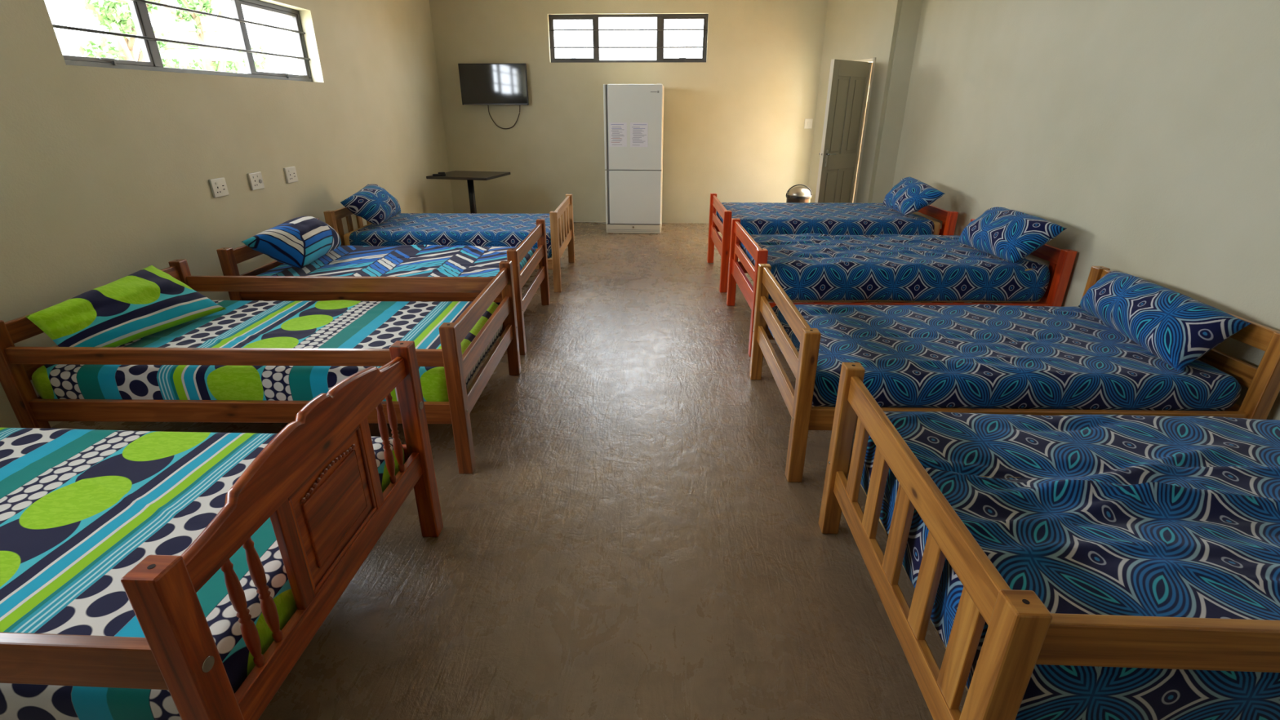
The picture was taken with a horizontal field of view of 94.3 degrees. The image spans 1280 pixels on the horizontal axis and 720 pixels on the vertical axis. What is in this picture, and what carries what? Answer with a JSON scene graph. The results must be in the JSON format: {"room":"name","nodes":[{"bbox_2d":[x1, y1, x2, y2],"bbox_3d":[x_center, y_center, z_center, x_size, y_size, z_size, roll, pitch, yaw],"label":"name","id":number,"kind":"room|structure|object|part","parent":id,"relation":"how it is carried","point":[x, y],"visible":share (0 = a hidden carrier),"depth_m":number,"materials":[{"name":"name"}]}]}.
{"room":"dormitory","nodes":[
{"label":"dormitory","id":0,"kind":"room"},
{"bbox_2d":[0,0,453,427],"bbox_3d":[-3.097,-0.929,2.098,0.200,3.050,13.031,1,23,3],"label":"wall","id":1,"kind":"structure","parent":0,"point":[105,173],"depth_m":3.84,"materials":[{"name":"paint"}]},
{"bbox_2d":[52,0,312,81],"bbox_3d":[-2.976,-2.240,4.044,0.061,0.555,2.417,1,23,3],"label":"window","id":2,"kind":"structure","parent":1,"relation":"in","point":[139,11],"depth_m":3.98,"materials":[{"name":"grey paint"}]},
{"bbox_3d":[-3.037,-1.911,3.271,0.035,0.491,0.668,1,23,3],"label":"sash","id":3,"kind":"part","parent":2,"relation":"part of","materials":[{"name":"clear glass"}]},
{"bbox_3d":[-2.943,-2.558,4.790,0.035,0.491,0.730,1,23,3],"label":"sash","id":4,"kind":"part","parent":2,"relation":"part of","materials":[{"name":"clear glass"}]},
{"bbox_2d":[208,177,229,197],"bbox_3d":[-2.880,-1.181,4.067,0.021,0.120,0.140,1,23,3],"label":"wall socket","id":5,"kind":"object","parent":1,"relation":"attached to","point":[219,188],"visible":1,"depth_m":4.06,"materials":[{"name":"white plastic"}]},
{"bbox_2d":[247,171,264,190],"bbox_3d":[-2.857,-1.334,4.425,0.021,0.120,0.140,1,23,3],"label":"wall socket","id":6,"kind":"object","parent":1,"relation":"attached to","point":[255,180],"visible":1,"depth_m":4.41,"materials":[{"name":"white plastic"}]},
{"bbox_2d":[283,166,297,183],"bbox_3d":[-2.833,-1.505,4.826,0.021,0.120,0.140,1,23,3],"label":"wall socket","id":7,"kind":"object","parent":1,"relation":"attached to","point":[291,175],"visible":1,"depth_m":4.81,"materials":[{"name":"white plastic"}]},
{"bbox_2d":[51,222,968,719],"bbox_3d":[-0.209,0.599,2.572,6.191,0.120,13.231,1,23,3],"label":"floor","id":8,"kind":"structure","parent":0,"point":[628,537],"depth_m":2.17,"materials":[{"name":"grey concrete"}]},
{"bbox_2d":[0,340,443,719],"bbox_3d":[-1.790,0.464,1.672,2.022,0.826,1.102,1,23,2],"label":"bed","id":9,"kind":"object","parent":8,"relation":"on","point":[317,482],"visible":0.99,"depth_m":1.33,"materials":[{"name":"red wood"}]},
{"bbox_3d":[-1.813,0.550,1.143,1.898,0.106,0.028,1,23,2],"label":"rail","id":10,"kind":"part","parent":9,"relation":"part of","materials":[{"name":"brown wood"}]},
{"bbox_3d":[-0.836,0.710,1.167,0.063,0.775,0.063,1,23,2],"label":"bed post","id":11,"kind":"part","parent":9,"relation":"part of","materials":[{"name":"red wood"}]},
{"bbox_2d":[0,427,404,719],"bbox_3d":[-1.793,0.509,1.691,1.906,0.187,1.028,1,23,2],"label":"mattress","id":12,"kind":"object","parent":9,"relation":"on","point":[80,509],"visible":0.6,"depth_m":1.56,"materials":[{"name":"multicoloured fabric"}]},
{"bbox_3d":[-0.812,0.174,1.503,0.026,0.154,0.980,1,23,2],"label":"crest rail","id":13,"kind":"part","parent":9,"relation":"part of","materials":[{"name":"red wood"}]},
{"bbox_3d":[-0.813,0.559,1.667,0.026,0.090,0.980,1,23,2],"label":"rail","id":14,"kind":"part","parent":9,"relation":"part of","materials":[{"name":"red wood"}]},
{"bbox_3d":[-0.814,0.384,1.585,0.008,0.301,0.351,1,23,2],"label":"panel","id":15,"kind":"part","parent":9,"relation":"part of","materials":[{"name":"brown wood"}]},
{"bbox_3d":[-0.806,0.384,1.584,0.008,0.297,0.347,1,23,2],"label":"panel moulding","id":16,"kind":"part","parent":9,"relation":"part of","materials":[{"name":"red wood"}]},
{"bbox_3d":[-1.769,0.336,2.184,1.898,0.100,0.028,1,23,2],"label":"rail","id":17,"kind":"part","parent":9,"relation":"part of","materials":[{"name":"red wood"}]},
{"bbox_3d":[-0.791,0.302,2.122,0.063,0.775,0.063,1,23,2],"label":"bed post","id":18,"kind":"part","parent":9,"relation":"part of","materials":[{"name":"red wood"}]},
{"bbox_2d":[0,259,520,473],"bbox_3d":[-1.699,-0.036,3.017,1.932,0.692,1.115,0,23,0],"label":"bed","id":19,"kind":"object","parent":8,"relation":"on","point":[18,365],"visible":0.67,"depth_m":2.54,"materials":[{"name":"brown wood"}]},
{"bbox_3d":[-2.639,0.165,2.541,0.063,0.691,0.063,0,23,0],"label":"bed post","id":20,"kind":"part","parent":19,"relation":"part of","materials":[{"name":"brown wood"}]},
{"bbox_3d":[-2.635,-0.141,2.982,0.024,0.092,0.993,0,23,0],"label":"rail","id":21,"kind":"part","parent":19,"relation":"part of","materials":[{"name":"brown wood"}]},
{"bbox_3d":[-2.634,-0.296,2.916,0.024,0.090,0.993,0,23,0],"label":"rail","id":22,"kind":"part","parent":19,"relation":"part of","materials":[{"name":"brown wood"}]},
{"bbox_3d":[-2.628,-0.247,3.509,0.063,0.691,0.063,0,23,0],"label":"bed post","id":23,"kind":"part","parent":19,"relation":"part of","materials":[{"name":"brown wood"}]},
{"bbox_3d":[-1.705,-0.014,2.453,1.808,0.070,0.028,0,23,0],"label":"guard rail","id":24,"kind":"part","parent":19,"relation":"part of","materials":[{"name":"brown wood"}]},
{"bbox_3d":[-1.705,0.221,2.553,1.808,0.097,0.028,0,23,0],"label":"rail","id":25,"kind":"part","parent":19,"relation":"part of","materials":[{"name":"brown wood"}]},
{"bbox_2d":[31,299,502,401],"bbox_3d":[-1.700,-0.064,3.007,1.806,0.215,1.037,0,23,0],"label":"mattress","id":26,"kind":"object","parent":19,"relation":"on","point":[342,323],"visible":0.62,"depth_m":2.76,"materials":[{"name":"multicoloured fabric"}]},
{"bbox_2d":[25,265,226,346],"bbox_3d":[-2.384,-0.248,2.812,0.260,0.260,0.770,1,23,3],"label":"pillow","id":27,"kind":"object","parent":26,"relation":"on","point":[148,300],"visible":0.98,"depth_m":2.72,"materials":[{"name":"green fabric"}]},
{"bbox_3d":[-1.694,-0.436,3.420,1.808,0.088,0.028,0,23,0],"label":"guard rail","id":28,"kind":"part","parent":19,"relation":"part of","materials":[{"name":"brown wood"}]},
{"bbox_3d":[-0.772,0.176,2.526,0.063,0.691,0.063,0,23,0],"label":"bed post","id":29,"kind":"part","parent":19,"relation":"part of","materials":[{"name":"brown wood"}]},
{"bbox_3d":[-0.764,-0.285,2.901,0.024,0.090,0.993,0,23,0],"label":"rail","id":30,"kind":"part","parent":19,"relation":"part of","materials":[{"name":"brown wood"}]},
{"bbox_3d":[-0.765,-0.130,2.967,0.024,0.092,0.993,0,23,0],"label":"rail","id":31,"kind":"part","parent":19,"relation":"part of","materials":[{"name":"brown wood"}]},
{"bbox_3d":[-0.765,0.026,3.034,0.024,0.088,0.993,0,23,0],"label":"rail","id":32,"kind":"part","parent":19,"relation":"part of","materials":[{"name":"brown wood"}]},
{"bbox_3d":[-1.695,-0.193,3.523,1.808,0.097,0.028,0,23,0],"label":"rail","id":33,"kind":"part","parent":19,"relation":"part of","materials":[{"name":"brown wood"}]},
{"bbox_3d":[-0.761,-0.236,3.493,0.063,0.691,0.063,0,23,0],"label":"bed post","id":34,"kind":"part","parent":19,"relation":"part of","materials":[{"name":"brown wood"}]},
{"bbox_2d":[216,217,550,355],"bbox_3d":[-1.667,-0.574,4.278,1.842,0.692,1.128,0,23,0],"label":"bed","id":35,"kind":"object","parent":8,"relation":"on","point":[228,257],"visible":0.46,"depth_m":3.77,"materials":[{"name":"brown wood"}]},
{"bbox_3d":[-2.561,-0.369,3.794,0.063,0.691,0.063,0,23,0],"label":"bed post","id":36,"kind":"part","parent":35,"relation":"part of","materials":[{"name":"brown wood"}]},
{"bbox_3d":[-2.557,-0.833,4.175,0.024,0.090,1.006,0,23,0],"label":"rail","id":37,"kind":"part","parent":35,"relation":"part of","materials":[{"name":"brown wood"}]},
{"bbox_3d":[-2.558,-0.678,4.241,0.024,0.092,1.006,0,23,0],"label":"rail","id":38,"kind":"part","parent":35,"relation":"part of","materials":[{"name":"brown wood"}]},
{"bbox_3d":[-1.672,-0.420,3.763,1.718,0.103,0.028,0,23,0],"label":"rail","id":39,"kind":"part","parent":35,"relation":"part of","materials":[{"name":"brown wood"}]},
{"bbox_2d":[256,244,536,305],"bbox_3d":[-1.666,-0.629,4.255,1.720,0.200,1.047,0,23,0],"label":"mattress","id":40,"kind":"object","parent":35,"relation":"on","point":[402,260],"visible":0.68,"depth_m":4.17,"materials":[{"name":"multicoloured fabric"}]},
{"bbox_2d":[241,216,341,268],"bbox_3d":[-2.307,-0.829,4.078,0.290,0.299,0.920,1,23,3],"label":"pillow","id":41,"kind":"object","parent":40,"relation":"on","point":[298,242],"visible":1,"depth_m":3.86,"materials":[{"name":"blue fabric"}]},
{"bbox_3d":[-0.783,-0.360,3.783,0.063,0.691,0.063,0,23,0],"label":"bed post","id":42,"kind":"part","parent":35,"relation":"part of","materials":[{"name":"brown wood"}]},
{"bbox_3d":[-0.777,-0.824,4.164,0.024,0.090,1.006,0,23,0],"label":"rail","id":43,"kind":"part","parent":35,"relation":"part of","materials":[{"name":"brown wood"}]},
{"bbox_3d":[-0.778,-0.669,4.230,0.024,0.092,1.006,0,23,0],"label":"rail","id":44,"kind":"part","parent":35,"relation":"part of","materials":[{"name":"brown wood"}]},
{"bbox_3d":[-0.778,-0.512,4.297,0.024,0.088,1.006,0,23,0],"label":"rail","id":45,"kind":"part","parent":35,"relation":"part of","materials":[{"name":"brown wood"}]},
{"bbox_3d":[-0.775,-0.778,4.763,0.063,0.691,0.063,0,23,0],"label":"bed post","id":46,"kind":"part","parent":35,"relation":"part of","materials":[{"name":"brown wood"}]},
{"bbox_2d":[323,194,574,292],"bbox_3d":[-1.661,-1.139,5.606,1.952,0.690,1.144,0,23,0],"label":"bed","id":47,"kind":"object","parent":8,"relation":"on","point":[562,223],"visible":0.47,"depth_m":5.20,"materials":[{"name":"brown wood"}]},
{"bbox_3d":[-2.609,-0.932,5.114,0.063,0.690,0.063,0,23,0],"label":"bed post","id":48,"kind":"part","parent":47,"relation":"part of","materials":[{"name":"brown wood"}]},
{"bbox_3d":[-2.605,-1.414,5.496,0.026,0.078,1.022,0,23,0],"label":"rail","id":49,"kind":"part","parent":47,"relation":"part of","materials":[{"name":"brown wood"}]},
{"bbox_2d":[343,213,551,258],"bbox_3d":[-1.649,-1.185,5.587,1.805,0.234,1.063,0,23,0],"label":"mattress","id":50,"kind":"object","parent":47,"relation":"on","point":[479,229],"visible":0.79,"depth_m":5.15,"materials":[{"name":"blue fabric"}]},
{"bbox_2d":[340,183,400,224],"bbox_3d":[-2.381,-1.417,5.373,0.296,0.318,0.810,1,23,3],"label":"pillow","id":51,"kind":"object","parent":50,"relation":"on","point":[373,203],"visible":1,"depth_m":5.17,"materials":[{"name":"blue fabric"}]},
{"bbox_3d":[-1.666,-0.834,5.146,1.828,0.090,0.028,0,23,0],"label":"rail","id":52,"kind":"part","parent":47,"relation":"part of","materials":[{"name":"brown wood"}]},
{"bbox_3d":[-0.723,-0.922,5.103,0.063,0.690,0.063,0,23,0],"label":"bed post","id":53,"kind":"part","parent":47,"relation":"part of","materials":[{"name":"brown wood"}]},
{"bbox_3d":[-0.717,-1.405,5.485,0.026,0.078,1.022,0,23,0],"label":"rail","id":54,"kind":"part","parent":47,"relation":"part of","materials":[{"name":"brown wood"}]},
{"bbox_3d":[-0.718,-1.093,5.618,0.026,0.090,1.022,0,23,0],"label":"rail","id":55,"kind":"part","parent":47,"relation":"part of","materials":[{"name":"brown wood"}]},
{"bbox_3d":[-0.714,-1.346,6.098,0.063,0.690,0.063,0,23,0],"label":"bed post","id":56,"kind":"part","parent":47,"relation":"part of","materials":[{"name":"brown wood"}]},
{"bbox_2d":[426,170,510,213],"bbox_3d":[-2.084,-1.933,7.405,0.770,0.738,0.690,5,24,11],"label":"pedestal table","id":57,"kind":"object","parent":8,"relation":"on","point":[470,176],"visible":0.66,"depth_m":7.26,"materials":[{"name":"black laminate"}]},
{"bbox_2d":[432,172,445,176],"bbox_3d":[-2.391,-2.213,7.067,0.150,0.040,0.055,-7,24,-15],"label":"gadget","id":58,"kind":"object","parent":57,"relation":"on","point":[439,174],"visible":1,"depth_m":7.05,"materials":[{"name":"black plastic"}]},
{"bbox_2d":[573,83,663,233],"bbox_3d":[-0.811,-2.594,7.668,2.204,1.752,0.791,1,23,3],"label":"fridge","id":59,"kind":"object","parent":8,"relation":"on","point":[633,175],"visible":0.88,"depth_m":7.29,"materials":[{"name":"white metal"}]},
{"bbox_3d":[-1.139,-1.946,8.353,1.504,0.018,0.186,5,24,11],"label":"power cord","id":60,"kind":"part","parent":59,"relation":"part of","materials":[{"name":"beige plastic"}]},
{"bbox_2d":[608,122,626,146],"bbox_3d":[-0.264,-2.713,7.154,0.212,0.273,0.003,1,23,3],"label":"paper notice","id":61,"kind":"object","parent":59,"relation":"attached to","point":[617,131],"visible":1,"depth_m":7.15,"materials":[{"name":"white paper"}]},
{"bbox_3d":[-0.059,-2.787,7.139,0.648,0.958,0.050,1,23,3],"label":"door","id":62,"kind":"part","parent":59,"relation":"part of","materials":[{"name":"white metal"}]},
{"bbox_3d":[-0.060,-2.039,7.458,0.648,0.650,0.050,1,23,3],"label":"door","id":63,"kind":"part","parent":59,"relation":"part of","materials":[{"name":"white metal"}]},
{"bbox_2d":[630,122,648,146],"bbox_3d":[-0.012,-2.706,7.142,0.213,0.275,0.003,1,23,3],"label":"paper notice","id":64,"kind":"object","parent":59,"relation":"attached to","point":[638,131],"visible":1,"depth_m":7.14,"materials":[{"name":"white paper"}]},
{"bbox_2d":[786,184,812,202],"bbox_3d":[2.034,-1.961,7.673,0.334,0.597,0.320,1,23,3],"label":"dustbin","id":65,"kind":"object","parent":8,"relation":"on","point":[797,193],"visible":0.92,"depth_m":7.50,"materials":[{"name":"grey metal"}]},
{"bbox_3d":[2.035,-2.164,7.587,0.300,0.107,0.300,1,23,3],"label":"domed lid","id":66,"kind":"part","parent":65,"relation":"part of","materials":[{"name":"silver metal"}]},
{"bbox_3d":[2.034,-2.164,7.576,0.334,0.148,0.014,1,23,3],"label":"handle","id":67,"kind":"part","parent":65,"relation":"part of","materials":[{"name":"black plastic"}]},
{"bbox_2d":[706,193,958,292],"bbox_3d":[1.677,-1.133,5.598,1.945,0.700,1.141,0,23,0],"label":"bed","id":68,"kind":"object","parent":8,"relation":"on","point":[948,219],"visible":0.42,"depth_m":5.18,"materials":[{"name":"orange wood"}]},
{"bbox_3d":[0.738,-1.348,6.096,0.063,0.700,0.063,0,23,0],"label":"bed post","id":69,"kind":"part","parent":68,"relation":"part of","materials":[{"name":"orange wood"}]},
{"bbox_3d":[0.735,-1.119,5.608,0.026,0.122,1.019,0,23,0],"label":"rail","id":70,"kind":"part","parent":68,"relation":"part of","materials":[{"name":"orange wood"}]},
{"bbox_3d":[0.735,-1.272,5.543,0.024,0.070,0.829,0,23,0],"label":"rail","id":71,"kind":"part","parent":68,"relation":"part of","materials":[{"name":"orange wood"}]},
{"bbox_3d":[0.736,-1.406,5.486,0.026,0.090,1.019,0,23,0],"label":"rail","id":72,"kind":"part","parent":68,"relation":"part of","materials":[{"name":"orange wood"}]},
{"bbox_3d":[0.734,-0.925,5.105,0.063,0.700,0.063,0,23,0],"label":"bed post","id":73,"kind":"part","parent":68,"relation":"part of","materials":[{"name":"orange wood"}]},
{"bbox_2d":[715,202,940,235],"bbox_3d":[1.664,-1.287,5.531,1.803,0.220,1.064,0,23,0],"label":"mattress","id":74,"kind":"object","parent":68,"relation":"on","point":[756,218],"visible":0.78,"depth_m":5.06,"materials":[{"name":"blue fabric"}]},
{"bbox_2d":[882,177,945,215],"bbox_3d":[2.371,-1.440,5.223,0.274,0.269,0.790,1,23,3],"label":"pillow","id":75,"kind":"object","parent":74,"relation":"on","point":[909,195],"visible":1,"depth_m":5.04,"materials":[{"name":"blue fabric"}]},
{"bbox_3d":[2.619,-1.399,5.481,0.026,0.090,1.019,0,23,0],"label":"rail","id":76,"kind":"part","parent":68,"relation":"part of","materials":[{"name":"orange wood"}]},
{"bbox_3d":[2.616,-0.918,5.100,0.063,0.700,0.063,0,23,0],"label":"bed post","id":77,"kind":"part","parent":68,"relation":"part of","materials":[{"name":"orange wood"}]},
{"bbox_2d":[726,217,1076,356],"bbox_3d":[1.682,-0.562,4.259,1.935,0.700,1.144,0,23,0],"label":"bed","id":78,"kind":"object","parent":8,"relation":"on","point":[1061,260],"visible":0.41,"depth_m":3.77,"materials":[{"name":"orange wood"}]},
{"bbox_3d":[0.747,-0.776,4.756,0.063,0.700,0.063,0,23,0],"label":"bed post","id":79,"kind":"part","parent":78,"relation":"part of","materials":[{"name":"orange wood"}]},
{"bbox_3d":[0.746,-0.547,4.267,0.026,0.122,1.022,0,23,0],"label":"rail","id":80,"kind":"part","parent":78,"relation":"part of","materials":[{"name":"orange wood"}]},
{"bbox_3d":[1.683,-0.742,4.771,1.813,0.090,0.028,0,23,0],"label":"bed rail","id":81,"kind":"part","parent":78,"relation":"part of","materials":[{"name":"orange wood"}]},
{"bbox_3d":[0.745,-0.700,4.201,0.024,0.070,0.832,0,23,0],"label":"rail","id":82,"kind":"part","parent":78,"relation":"part of","materials":[{"name":"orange wood"}]},
{"bbox_3d":[0.746,-0.834,4.144,0.026,0.090,1.022,0,23,0],"label":"rail","id":83,"kind":"part","parent":78,"relation":"part of","materials":[{"name":"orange wood"}]},
{"bbox_3d":[0.745,-0.352,3.762,0.063,0.700,0.063,0,23,0],"label":"bed post","id":84,"kind":"part","parent":78,"relation":"part of","materials":[{"name":"orange wood"}]},
{"bbox_2d":[740,233,1049,302],"bbox_3d":[1.682,-0.681,4.207,1.817,0.264,1.067,0,23,0],"label":"mattress","id":85,"kind":"object","parent":78,"relation":"on","point":[808,267],"visible":0.83,"depth_m":3.75,"materials":[{"name":"blue fabric"}]},
{"bbox_2d":[957,206,1066,262],"bbox_3d":[2.393,-0.844,3.919,0.302,0.286,0.830,1,23,3],"label":"pillow","id":86,"kind":"object","parent":85,"relation":"on","point":[1005,233],"visible":1,"depth_m":3.72,"materials":[{"name":"blue fabric"}]},
{"bbox_3d":[1.681,-0.317,3.774,1.813,0.090,0.028,0,23,0],"label":"bed rail","id":87,"kind":"part","parent":78,"relation":"part of","materials":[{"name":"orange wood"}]},
{"bbox_3d":[2.619,-0.542,4.266,0.026,0.122,1.022,0,23,0],"label":"rail","id":88,"kind":"part","parent":78,"relation":"part of","materials":[{"name":"red wood"}]},
{"bbox_3d":[2.619,-0.829,4.144,0.026,0.090,1.022,0,23,0],"label":"rail","id":89,"kind":"part","parent":78,"relation":"part of","materials":[{"name":"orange wood"}]},
{"bbox_3d":[2.617,-0.348,3.761,0.063,0.700,0.063,0,23,0],"label":"bed post","id":90,"kind":"part","parent":78,"relation":"part of","materials":[{"name":"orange wood"}]},
{"bbox_2d":[749,263,1279,482],"bbox_3d":[1.606,0.004,2.941,1.912,0.692,1.115,1,23,1],"label":"bed","id":91,"kind":"object","parent":8,"relation":"on","point":[1263,381],"visible":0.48,"depth_m":2.47,"materials":[{"name":"brown wood"}]},
{"bbox_3d":[0.693,-0.211,3.440,0.063,0.692,0.063,1,23,1],"label":"bed post","id":92,"kind":"part","parent":91,"relation":"part of","materials":[{"name":"brown wood"}]},
{"bbox_3d":[1.617,-0.160,3.444,1.788,0.100,0.028,1,23,1],"label":"rail","id":93,"kind":"part","parent":91,"relation":"part of","materials":[{"name":"brown wood"}]},
{"bbox_3d":[0.682,0.040,2.975,0.024,0.095,0.993,1,23,1],"label":"rail","id":94,"kind":"part","parent":91,"relation":"part of","materials":[{"name":"brown wood"}]},
{"bbox_3d":[0.682,-0.127,2.904,0.024,0.086,0.993,1,23,1],"label":"rail","id":95,"kind":"part","parent":91,"relation":"part of","materials":[{"name":"brown wood"}]},
{"bbox_3d":[0.683,-0.279,2.839,0.024,0.088,0.993,1,23,1],"label":"rail","id":96,"kind":"part","parent":91,"relation":"part of","materials":[{"name":"brown wood"}]},
{"bbox_3d":[0.674,0.202,2.472,0.063,0.692,0.063,1,23,1],"label":"bed post","id":97,"kind":"part","parent":91,"relation":"part of","materials":[{"name":"brown wood"}]},
{"bbox_2d":[768,304,1241,411],"bbox_3d":[1.609,-0.053,2.917,1.790,0.181,1.013,1,23,1],"label":"mattress","id":98,"kind":"object","parent":91,"relation":"on","point":[973,356],"visible":0.83,"depth_m":2.56,"materials":[{"name":"blue fabric"}]},
{"bbox_2d":[1078,271,1251,372],"bbox_3d":[2.383,-0.229,2.810,0.280,0.262,0.890,1,23,3],"label":"pillow","id":99,"kind":"object","parent":98,"relation":"on","point":[1179,329],"visible":1,"depth_m":2.60,"materials":[{"name":"blue fabric"}]},
{"bbox_3d":[1.597,0.253,2.474,1.788,0.100,0.028,1,23,1],"label":"rail","id":100,"kind":"part","parent":91,"relation":"part of","materials":[{"name":"brown wood"}]},
{"bbox_3d":[2.540,-0.193,3.409,0.063,0.692,0.063,1,23,1],"label":"bed post","id":101,"kind":"part","parent":91,"relation":"part of","materials":[{"name":"brown wood"}]},
{"bbox_3d":[2.532,-0.261,2.809,0.024,0.088,0.993,1,23,1],"label":"rail","id":102,"kind":"part","parent":91,"relation":"part of","materials":[{"name":"brown wood"}]},
{"bbox_3d":[2.532,-0.109,2.874,0.024,0.086,0.993,1,23,1],"label":"rail","id":103,"kind":"part","parent":91,"relation":"part of","materials":[{"name":"brown wood"}]},
{"bbox_3d":[2.532,0.058,2.945,0.024,0.095,0.993,1,23,1],"label":"rail","id":104,"kind":"part","parent":91,"relation":"part of","materials":[{"name":"brown wood"}]},
{"bbox_3d":[2.520,0.219,2.442,0.063,0.692,0.063,1,23,1],"label":"bed post","id":105,"kind":"part","parent":91,"relation":"part of","materials":[{"name":"brown wood"}]},
{"bbox_2d":[817,362,1279,719],"bbox_3d":[1.599,0.557,1.646,1.852,0.690,1.115,1,23,2],"label":"bed","id":106,"kind":"object","parent":8,"relation":"on","point":[1022,633],"visible":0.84,"depth_m":1.24,"materials":[{"name":"brown wood"}]},
{"bbox_3d":[0.727,0.336,2.161,0.063,0.690,0.063,1,23,2],"label":"bed post","id":107,"kind":"part","parent":106,"relation":"part of","materials":[{"name":"brown wood"}]},
{"bbox_3d":[0.706,0.639,1.718,0.026,0.090,0.993,1,23,2],"label":"rail","id":108,"kind":"part","parent":106,"relation":"part of","materials":[{"name":"brown wood"}]},
{"bbox_3d":[0.707,0.291,1.570,0.026,0.092,0.993,1,23,2],"label":"rail","id":109,"kind":"part","parent":106,"relation":"part of","materials":[{"name":"brown wood"}]},
{"bbox_3d":[0.687,0.748,1.194,0.063,0.690,0.063,1,23,2],"label":"bed post","id":110,"kind":"part","parent":106,"relation":"part of","materials":[{"name":"brown wood"}]},
{"bbox_2d":[860,411,1279,719],"bbox_3d":[1.600,0.481,1.614,1.728,0.340,1.035,1,23,2],"label":"mattress","id":111,"kind":"object","parent":106,"relation":"on","point":[1088,514],"visible":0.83,"depth_m":1.48,"materials":[{"name":"blue fabric"}]},
{"bbox_3d":[1.580,0.526,1.060,1.728,0.102,0.028,1,23,2],"label":"rail","id":112,"kind":"part","parent":106,"relation":"part of","materials":[{"name":"brown wood"}]},
{"bbox_2d":[428,0,827,223],"bbox_3d":[-0.053,-3.376,7.853,5.171,3.050,0.200,1,23,3],"label":"wall","id":113,"kind":"structure","parent":0,"point":[734,120],"depth_m":7.76,"materials":[{"name":"paint"}]},
{"bbox_2d":[457,63,528,128],"bbox_3d":[-1.890,-3.442,7.776,0.880,0.786,0.098,1,23,3],"label":"television","id":114,"kind":"object","parent":113,"relation":"attached to","point":[481,84],"visible":1,"depth_m":7.67,"materials":[{"name":"black plastic"}]},
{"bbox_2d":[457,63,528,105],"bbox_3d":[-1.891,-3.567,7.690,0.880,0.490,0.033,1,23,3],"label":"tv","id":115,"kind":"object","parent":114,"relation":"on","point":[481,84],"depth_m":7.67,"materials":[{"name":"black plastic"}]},
{"bbox_2d":[548,13,708,62],"bbox_3d":[-0.152,-4.071,7.531,2.000,0.544,0.061,1,23,3],"label":"window","id":116,"kind":"structure","parent":113,"relation":"in","point":[660,46],"depth_m":7.51,"materials":[{"name":"grey paint"}]},
{"bbox_3d":[-0.846,-4.093,7.578,0.543,0.480,0.035,1,23,3],"label":"sash","id":117,"kind":"part","parent":116,"relation":"part of","materials":[{"name":"clear glass"}]},
{"bbox_3d":[0.548,-4.059,7.507,0.536,0.480,0.035,1,23,3],"label":"sash","id":118,"kind":"part","parent":116,"relation":"part of","materials":[{"name":"clear glass"}]},
{"bbox_2d":[804,118,813,128],"bbox_3d":[2.192,-3.074,7.727,0.100,0.120,0.015,1,23,3],"label":"light switch","id":119,"kind":"object","parent":113,"relation":"attached to","point":[808,122],"visible":1,"depth_m":7.72,"materials":[{"name":"white plastic"}]},
{"bbox_2d":[807,0,902,203],"bbox_3d":[2.506,-3.046,7.093,0.150,3.050,1.473,-6,24,-13],"label":"wall","id":120,"kind":"structure","parent":0,"point":[855,29],"depth_m":6.70,"materials":[{"name":"paint"}]},
{"bbox_2d":[814,58,872,203],"bbox_3d":[2.260,-2.277,6.675,0.789,1.938,0.148,-19,29,-37],"label":"door","id":121,"kind":"structure","parent":120,"relation":"in","point":[849,81],"depth_m":6.52,"materials":[{"name":"beige paint"}]},
{"bbox_3d":[2.073,-2.198,6.466,0.125,0.180,0.054,-19,29,-37],"label":"handle","id":122,"kind":"part","parent":121,"relation":"part of","materials":[{"name":"silver metal"}]},
{"bbox_2d":[853,57,875,203],"bbox_3d":[2.518,-2.537,7.243,0.170,1.995,0.883,-6,24,-13],"label":"trim","id":123,"kind":"structure","parent":120,"relation":"attached to","point":[873,60],"depth_m":6.71,"materials":[{"name":"beige paint"}]},
{"bbox_2d":[871,0,923,203],"bbox_3d":[2.871,-2.776,6.462,0.400,3.050,0.120,1,23,3],"label":"wall","id":124,"kind":"structure","parent":0,"point":[910,12],"depth_m":6.38,"materials":[{"name":"paint"}]},
{"bbox_2d":[892,0,1279,419],"bbox_3d":[2.643,-0.494,1.110,0.200,3.050,11.524,1,23,3],"label":"wall","id":125,"kind":"structure","parent":0,"point":[1148,131],"depth_m":3.31,"materials":[{"name":"paint"}]},
{"label":"outside","id":126,"kind":"structure","parent":0,"visible":0},
{"bbox_3d":[0.278,-0.279,5.308,80.000,0.350,90.000,1,23,3],"label":"ground","id":127,"kind":"structure","parent":126,"visible":0},
{"bbox_2d":[78,0,191,69],"bbox_3d":[-8.361,-4.701,9.999,1.416,4.090,1.621,1,23,3],"label":"tree","id":128,"kind":"object","parent":127,"relation":"on","point":[114,15],"visible":0.48,"depth_m":9.41,"materials":[{"name":"green plant"}]},
{"bbox_2d":[160,0,268,72],"bbox_3d":[-8.262,-5.521,11.596,1.691,4.344,1.589,1,23,3],"label":"tree","id":129,"kind":"object","parent":127,"relation":"on","point":[197,25],"visible":0.53,"depth_m":11.32,"materials":[{"name":"green plant"}]}
]}

